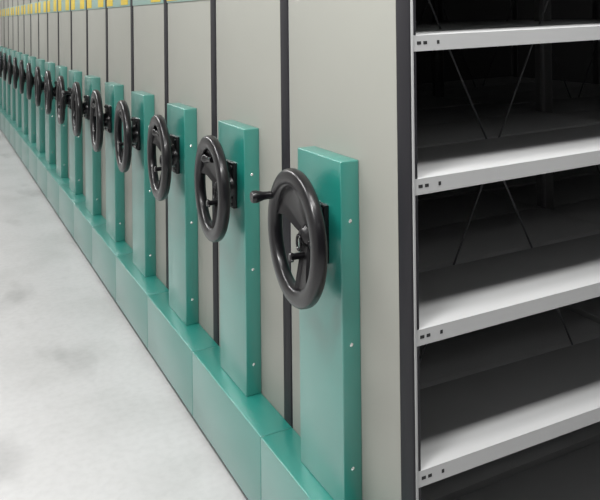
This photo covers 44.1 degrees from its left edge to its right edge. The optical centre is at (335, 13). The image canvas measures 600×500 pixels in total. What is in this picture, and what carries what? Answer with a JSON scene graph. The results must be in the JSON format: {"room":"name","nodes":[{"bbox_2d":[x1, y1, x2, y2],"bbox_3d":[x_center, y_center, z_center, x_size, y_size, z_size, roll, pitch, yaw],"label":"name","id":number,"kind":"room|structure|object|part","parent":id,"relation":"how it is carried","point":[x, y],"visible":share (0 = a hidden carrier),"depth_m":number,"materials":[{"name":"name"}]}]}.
{"room":"archive storage room","nodes":[
{"label":"archive storage room","id":0,"kind":"room"},
{"bbox_2d":[0,5,0,45],"bbox_3d":[-4.811,0.116,10.798,6.800,2.800,0.100,0,0,-29],"label":"wall","id":1,"kind":"structure","parent":0,"point":[0,5],"depth_m":10.71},
{"bbox_2d":[0,129,247,499],"bbox_3d":[-1.245,1.484,4.325,6.600,0.100,14.650,0,0,-29],"label":"floor","id":2,"kind":"structure","parent":0,"point":[88,412],"depth_m":2.79,"materials":[{"name":"concrete"}]},
{"bbox_2d":[0,0,4,106],"bbox_3d":[-3.829,0.431,10.648,2.067,2.092,0.599,0,0,-29],"label":"shelving unit","id":3,"kind":"object","parent":2,"relation":"on","point":[1,1],"visible":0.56,"depth_m":10.13,"materials":[{"name":"grey metal"}]},
{"bbox_3d":[-4.609,0.420,10.251,0.022,2.060,0.543,0,0,-29],"label":"panel","id":4,"kind":"part","parent":3,"relation":"part of","materials":[{"name":"grey metal"}]},
{"bbox_2d":[0,0,8,128],"bbox_3d":[-3.540,0.424,10.122,2.067,2.092,0.599,0,0,-29],"label":"shelving unit","id":5,"kind":"object","parent":2,"relation":"on","point":[6,18],"visible":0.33,"depth_m":9.61,"materials":[{"name":"grey metal"}]},
{"bbox_3d":[-4.321,0.414,9.725,0.022,2.060,0.543,0,0,-29],"label":"panel","id":6,"kind":"part","parent":5,"relation":"part of","materials":[{"name":"grey metal"}]},
{"bbox_2d":[0,0,12,134],"bbox_3d":[-3.251,0.417,9.596,2.067,2.092,0.599,0,0,-29],"label":"shelving unit","id":7,"kind":"object","parent":2,"relation":"on","point":[7,113],"visible":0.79,"depth_m":9.08,"materials":[{"name":"grey metal"}]},
{"bbox_3d":[-4.032,0.407,9.199,0.022,2.060,0.543,0,0,-29],"label":"panel","id":8,"kind":"part","parent":7,"relation":"part of","materials":[{"name":"grey metal"}]},
{"bbox_2d":[3,0,18,141],"bbox_3d":[-2.962,0.411,9.070,2.067,2.092,0.599,0,0,-29],"label":"shelving unit","id":9,"kind":"object","parent":2,"relation":"on","point":[12,119],"visible":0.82,"depth_m":8.56,"materials":[{"name":"grey metal"}]},
{"bbox_3d":[-3.743,0.401,8.673,0.022,2.060,0.543,0,0,-29],"label":"panel","id":10,"kind":"part","parent":9,"relation":"part of","materials":[{"name":"grey metal"}]},
{"bbox_2d":[8,0,24,149],"bbox_3d":[-2.674,0.404,8.545,2.067,2.092,0.599,0,0,-29],"label":"shelving unit","id":11,"kind":"object","parent":2,"relation":"on","point":[18,125],"visible":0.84,"depth_m":8.03,"materials":[{"name":"grey metal"}]},
{"bbox_3d":[-3.454,0.394,8.147,0.022,2.060,0.543,0,0,-29],"label":"panel","id":12,"kind":"part","parent":11,"relation":"part of","materials":[{"name":"grey metal"}]},
{"bbox_2d":[13,0,30,159],"bbox_3d":[-2.385,0.398,8.019,2.067,2.092,0.599,0,0,-29],"label":"shelving unit","id":13,"kind":"object","parent":2,"relation":"on","point":[23,133],"visible":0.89,"depth_m":7.51,"materials":[{"name":"grey metal"}]},
{"bbox_3d":[-3.166,0.387,7.621,0.022,2.060,0.543,0,0,-29],"label":"panel","id":14,"kind":"part","parent":13,"relation":"part of","materials":[{"name":"grey metal"}]},
{"bbox_2d":[19,0,38,170],"bbox_3d":[-2.096,0.391,7.493,2.067,2.092,0.599,0,0,-29],"label":"shelving unit","id":15,"kind":"object","parent":2,"relation":"on","point":[30,141],"visible":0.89,"depth_m":6.98,"materials":[{"name":"grey metal"}]},
{"bbox_3d":[-2.877,0.381,7.095,0.022,2.060,0.543,0,0,-29],"label":"panel","id":16,"kind":"part","parent":15,"relation":"part of","materials":[{"name":"grey metal"}]},
{"bbox_2d":[26,0,47,182],"bbox_3d":[-1.807,0.384,6.967,2.067,2.092,0.599,0,0,-29],"label":"shelving unit","id":17,"kind":"object","parent":2,"relation":"on","point":[36,151],"visible":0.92,"depth_m":6.46,"materials":[{"name":"grey metal"}]},
{"bbox_3d":[-2.588,0.374,6.569,0.022,2.060,0.543,0,0,-29],"label":"panel","id":18,"kind":"part","parent":17,"relation":"part of","materials":[{"name":"grey metal"}]},
{"bbox_2d":[35,0,58,197],"bbox_3d":[-1.518,0.378,6.441,2.067,2.092,0.599,0,0,-29],"label":"shelving unit","id":19,"kind":"object","parent":2,"relation":"on","point":[48,162],"visible":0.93,"depth_m":5.94,"materials":[{"name":"grey metal"}]},
{"bbox_3d":[-2.299,0.367,6.044,0.022,2.060,0.543,0,0,-29],"label":"panel","id":20,"kind":"part","parent":19,"relation":"part of","materials":[{"name":"grey metal"}]},
{"bbox_2d":[45,0,71,215],"bbox_3d":[-1.229,0.371,5.915,2.067,2.092,0.599,0,0,-29],"label":"shelving unit","id":21,"kind":"object","parent":2,"relation":"on","point":[60,175],"visible":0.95,"depth_m":5.41,"materials":[{"name":"grey metal"}]},
{"bbox_3d":[-2.076,0.573,5.478,0.036,0.140,0.108,0,0,-29],"label":"bearing plate","id":22,"kind":"part","parent":21,"relation":"part of","materials":[{"name":"black plastic"}]},
{"bbox_3d":[-2.010,0.361,5.518,0.022,2.060,0.543,0,0,-29],"label":"panel","id":23,"kind":"part","parent":21,"relation":"part of","materials":[{"name":"grey metal"}]},
{"bbox_2d":[56,0,87,237],"bbox_3d":[-0.941,0.364,5.389,2.067,2.092,0.599,0,0,-29],"label":"shelving unit","id":24,"kind":"object","parent":2,"relation":"on","point":[75,191],"visible":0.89,"depth_m":4.88,"materials":[{"name":"grey metal"}]},
{"bbox_3d":[-1.788,0.567,4.952,0.036,0.140,0.108,0,0,-29],"label":"bearing plate","id":25,"kind":"part","parent":24,"relation":"part of","materials":[{"name":"black plastic"}]},
{"bbox_3d":[-1.721,0.354,4.992,0.022,2.060,0.543,0,0,-29],"label":"panel","id":26,"kind":"part","parent":24,"relation":"part of","materials":[{"name":"grey metal"}]},
{"bbox_2d":[62,0,107,264],"bbox_3d":[-0.668,0.358,4.855,2.103,2.092,0.599,0,0,-29],"label":"shelving unit","id":27,"kind":"object","parent":2,"relation":"on","point":[89,213],"visible":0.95,"depth_m":4.36,"materials":[{"name":"grey metal"}]},
{"bbox_3d":[-1.623,0.479,4.477,0.062,0.031,0.031,0,5,-25],"label":"crank handle","id":28,"kind":"part","parent":27,"relation":"part of","materials":[{"name":"black plastic"}]},
{"bbox_3d":[-1.499,0.560,4.426,0.036,0.140,0.108,0,0,-29],"label":"bearing plate","id":29,"kind":"part","parent":27,"relation":"part of","materials":[{"name":"black plastic"}]},
{"bbox_3d":[-1.433,0.347,4.466,0.022,2.060,0.543,0,0,-29],"label":"panel","id":30,"kind":"part","parent":27,"relation":"part of","materials":[{"name":"grey metal"}]},
{"bbox_2d":[90,0,133,300],"bbox_3d":[-0.363,0.351,4.338,2.067,2.092,0.599,0,0,-29],"label":"shelving unit","id":31,"kind":"object","parent":2,"relation":"on","point":[113,238],"visible":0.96,"depth_m":3.83,"materials":[{"name":"grey metal"}]},
{"bbox_3d":[-1.210,0.553,3.901,0.036,0.140,0.108,0,0,-29],"label":"bearing plate","id":32,"kind":"part","parent":31,"relation":"part of","materials":[{"name":"black plastic"}]},
{"bbox_3d":[-1.144,0.341,3.940,0.022,2.060,0.543,0,0,-29],"label":"panel","id":33,"kind":"part","parent":31,"relation":"part of","materials":[{"name":"grey metal"}]},
{"bbox_2d":[114,0,168,348],"bbox_3d":[-0.074,0.344,3.812,2.067,2.092,0.599,0,0,-29],"label":"shelving unit","id":34,"kind":"object","parent":2,"relation":"on","point":[141,273],"visible":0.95,"depth_m":3.30,"materials":[{"name":"grey metal"}]},
{"bbox_3d":[-0.958,0.575,3.356,0.052,0.064,0.030,0,28,-25],"label":"lock knob","id":35,"kind":"part","parent":34,"relation":"part of","materials":[{"name":"black plastic"}]},
{"bbox_3d":[-0.921,0.547,3.375,0.036,0.140,0.108,0,0,-29],"label":"bearing plate","id":36,"kind":"part","parent":34,"relation":"part of","materials":[{"name":"black plastic"}]},
{"bbox_3d":[-0.855,0.334,3.414,0.022,2.060,0.543,0,0,-29],"label":"panel","id":37,"kind":"part","parent":34,"relation":"part of","materials":[{"name":"grey metal"}]},
{"bbox_2d":[147,0,598,415],"bbox_3d":[0.216,0.338,3.287,2.071,2.092,0.599,0,0,-29],"label":"shelving unit","id":38,"kind":"object","parent":2,"relation":"on","point":[183,320],"visible":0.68,"depth_m":2.80,"materials":[{"name":"teal enamel"},{"name":"grey enamel"},{"name":"dark grey steel"}]},
{"bbox_3d":[-0.685,0.460,2.846,0.031,0.031,0.062,-1,3,-31],"label":"crank handle","id":39,"kind":"part","parent":38,"relation":"part of","materials":[{"name":"black plastic"}]},
{"bbox_3d":[-0.665,0.571,2.820,0.052,0.064,0.030,0,2,-25],"label":"lock knob","id":40,"kind":"part","parent":38,"relation":"part of","materials":[{"name":"black plastic"}]},
{"bbox_3d":[-0.632,0.540,2.849,0.036,0.140,0.108,0,0,-29],"label":"bearing plate","id":41,"kind":"part","parent":38,"relation":"part of","materials":[{"name":"black plastic"}]},
{"bbox_3d":[-0.566,0.328,2.888,0.022,2.060,0.543,0,0,-29],"label":"panel","id":42,"kind":"part","parent":38,"relation":"part of","materials":[{"name":"grey metal"}]},
{"bbox_3d":[-0.070,0.369,2.953,0.938,0.034,0.285,-1,0,-29],"label":"shelf","id":43,"kind":"part","parent":38,"relation":"part of","materials":[{"name":"grey metal"}]},
{"bbox_3d":[0.614,0.367,3.681,0.938,0.034,0.285,-1,0,-29],"label":"shelf","id":44,"kind":"part","parent":38,"relation":"part of","materials":[{"name":"grey metal"}]},
{"bbox_3d":[0.611,0.062,3.683,0.938,0.034,0.285,-2,0,-29],"label":"shelf","id":45,"kind":"part","parent":38,"relation":"part of","materials":[{"name":"grey metal"}]},
{"bbox_3d":[0.763,0.363,3.410,0.938,0.034,0.285,-1,0,-29],"label":"shelf","id":46,"kind":"part","parent":38,"relation":"part of","materials":[{"name":"grey metal"}]},
{"bbox_3d":[0.759,0.058,3.412,0.938,0.034,0.285,-2,0,-29],"label":"shelf","id":47,"kind":"part","parent":38,"relation":"part of","materials":[{"name":"grey metal"}]},
{"bbox_2d":[192,0,599,499],"bbox_3d":[0.505,0.331,2.761,2.071,2.092,0.599,0,0,-29],"label":"shelving unit","id":48,"kind":"object","parent":2,"relation":"on","point":[243,385],"visible":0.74,"depth_m":2.29,"materials":[{"name":"teal enamel"},{"name":"grey enamel"},{"name":"dark grey steel"}]},
{"bbox_3d":[-0.400,0.457,2.329,0.031,0.031,0.062,0,-4,-31],"label":"crank handle","id":49,"kind":"part","parent":48,"relation":"part of","materials":[{"name":"black plastic"}]},
{"bbox_3d":[-0.375,0.565,2.291,0.052,0.064,0.030,0,-4,-25],"label":"lock knob","id":50,"kind":"part","parent":48,"relation":"part of","materials":[{"name":"black plastic"}]},
{"bbox_3d":[-0.343,0.533,2.323,0.036,0.140,0.108,0,0,-29],"label":"bearing plate","id":51,"kind":"part","parent":48,"relation":"part of","materials":[{"name":"black plastic"}]},
{"bbox_3d":[-0.277,0.321,2.362,0.022,2.060,0.543,0,0,-29],"label":"panel","id":52,"kind":"part","parent":48,"relation":"part of","materials":[{"name":"grey metal"}]},
{"bbox_3d":[0.067,0.061,2.700,0.938,0.034,0.285,-2,0,-29],"label":"shelf","id":53,"kind":"part","parent":48,"relation":"part of","materials":[{"name":"grey metal"}]},
{"bbox_3d":[0.070,0.366,2.698,0.938,0.034,0.285,-1,0,-29],"label":"shelf","id":54,"kind":"part","parent":48,"relation":"part of","materials":[{"name":"grey metal"}]},
{"bbox_3d":[0.073,0.687,2.695,0.938,0.034,0.285,-1,0,-29],"label":"shelf","id":55,"kind":"part","parent":48,"relation":"part of","materials":[{"name":"grey metal"}]},
{"bbox_3d":[0.216,0.058,2.429,0.938,0.034,0.285,-2,0,-29],"label":"shelf","id":56,"kind":"part","parent":48,"relation":"part of","materials":[{"name":"grey metal"}]},
{"bbox_3d":[0.219,0.362,2.427,0.938,0.034,0.285,-1,0,-29],"label":"shelf","id":57,"kind":"part","parent":48,"relation":"part of","materials":[{"name":"grey metal"}]},
{"bbox_3d":[0.222,0.684,2.425,0.938,0.034,0.285,-1,0,-29],"label":"shelf","id":58,"kind":"part","parent":48,"relation":"part of","materials":[{"name":"grey metal"}]},
{"bbox_3d":[0.903,0.360,3.155,0.938,0.034,0.285,-1,0,-29],"label":"shelf","id":59,"kind":"part","parent":48,"relation":"part of","materials":[{"name":"grey metal"}]},
{"bbox_3d":[0.906,0.681,3.153,0.938,0.034,0.285,-1,0,-29],"label":"shelf","id":60,"kind":"part","parent":48,"relation":"part of","materials":[{"name":"grey metal"}]},
{"bbox_3d":[1.055,0.678,2.882,0.938,0.034,0.285,-1,0,-29],"label":"shelf","id":61,"kind":"part","parent":48,"relation":"part of","materials":[{"name":"grey metal"}]},
{"bbox_3d":[1.052,0.356,2.884,0.938,0.034,0.285,-1,0,-29],"label":"shelf","id":62,"kind":"part","parent":48,"relation":"part of","materials":[{"name":"grey metal"}]},
{"bbox_3d":[0.899,0.055,3.157,0.938,0.034,0.285,-2,0,-29],"label":"shelf","id":63,"kind":"part","parent":48,"relation":"part of","materials":[{"name":"grey metal"}]},
{"bbox_2d":[250,0,599,499],"bbox_3d":[0.778,0.325,2.227,2.106,2.092,0.599,0,0,-29],"label":"shelving unit","id":64,"kind":"object","parent":2,"relation":"on","point":[458,361],"visible":1,"depth_m":1.79,"materials":[{"name":"teal enamel"},{"name":"grey enamel"},{"name":"dark grey steel"}]},
{"bbox_3d":[-0.182,0.457,1.855,0.062,0.031,0.031,0,0,-25],"label":"crank handle","id":65,"kind":"part","parent":64,"relation":"part of","materials":[{"name":"black plastic"}]},
{"bbox_3d":[-0.087,0.558,1.767,0.052,0.064,0.030,0,0,-25],"label":"lock knob","id":66,"kind":"part","parent":64,"relation":"part of","materials":[{"name":"black plastic"}]},
{"bbox_3d":[-0.055,0.527,1.797,0.036,0.140,0.108,0,0,-29],"label":"bearing plate","id":67,"kind":"part","parent":64,"relation":"part of","materials":[{"name":"black plastic"}]},
{"bbox_3d":[0.011,0.314,1.837,0.022,2.060,0.543,0,0,-29],"label":"panel","id":68,"kind":"part","parent":64,"relation":"part of","materials":[{"name":"grey metal"}]},
{"bbox_3d":[0.504,0.051,1.903,0.938,0.034,0.285,-2,0,-29],"label":"shelf","id":69,"kind":"part","parent":64,"relation":"part of","materials":[{"name":"white metal"}]},
{"bbox_3d":[0.508,0.356,1.901,0.938,0.034,0.285,-1,0,-29],"label":"shelf","id":70,"kind":"part","parent":64,"relation":"part of","materials":[{"name":"white metal"}]},
{"bbox_3d":[0.356,0.054,2.174,0.938,0.034,0.285,-2,0,-29],"label":"shelf","id":71,"kind":"part","parent":64,"relation":"part of","materials":[{"name":"grey metal"}]},
{"bbox_3d":[0.359,0.359,2.172,0.938,0.034,0.285,-1,0,-29],"label":"shelf","id":72,"kind":"part","parent":64,"relation":"part of","materials":[{"name":"grey metal"}]},
{"bbox_3d":[0.511,0.677,1.899,0.938,0.034,0.285,-1,0,-29],"label":"shelf","id":73,"kind":"part","parent":64,"relation":"part of","materials":[{"name":"grey metal"}]},
{"bbox_3d":[0.362,0.681,2.170,0.938,0.034,0.285,-1,0,-29],"label":"shelf","id":74,"kind":"part","parent":64,"relation":"part of","materials":[{"name":"grey metal"}]},
{"bbox_3d":[0.514,0.980,1.897,0.938,0.034,0.285,0,-1,-29],"label":"shelf","id":75,"kind":"part","parent":64,"relation":"part of","materials":[{"name":"grey metal"}]},
{"bbox_3d":[0.365,0.983,2.167,0.938,0.034,0.285,0,-1,-29],"label":"shelf","id":76,"kind":"part","parent":64,"relation":"part of","materials":[{"name":"grey metal"}]},
{"bbox_3d":[0.369,1.295,2.165,0.938,0.034,0.285,0,0,-29],"label":"shelf","id":77,"kind":"part","parent":64,"relation":"part of","materials":[{"name":"grey metal"}]},
{"bbox_3d":[0.518,1.291,1.895,0.938,0.034,0.285,0,0,-29],"label":"shelf","id":78,"kind":"part","parent":64,"relation":"part of","materials":[{"name":"grey metal"}]},
{"bbox_3d":[1.195,0.675,2.627,0.938,0.034,0.285,-1,0,-29],"label":"shelf","id":79,"kind":"part","parent":64,"relation":"part of","materials":[{"name":"grey metal"}]},
{"bbox_3d":[1.192,0.353,2.629,0.938,0.034,0.285,-1,0,-29],"label":"shelf","id":80,"kind":"part","parent":64,"relation":"part of","materials":[{"name":"grey metal"}]},
{"bbox_3d":[1.198,0.977,2.625,0.938,0.034,0.285,0,-1,-29],"label":"shelf","id":81,"kind":"part","parent":64,"relation":"part of","materials":[{"name":"grey metal"}]},
{"bbox_2d":[415,0,592,83],"bbox_3d":[1.675,0.014,5.947,0.100,2.800,14.650,0,0,-29],"label":"wall","id":82,"kind":"structure","parent":0,"point":[573,58],"depth_m":6.32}
]}

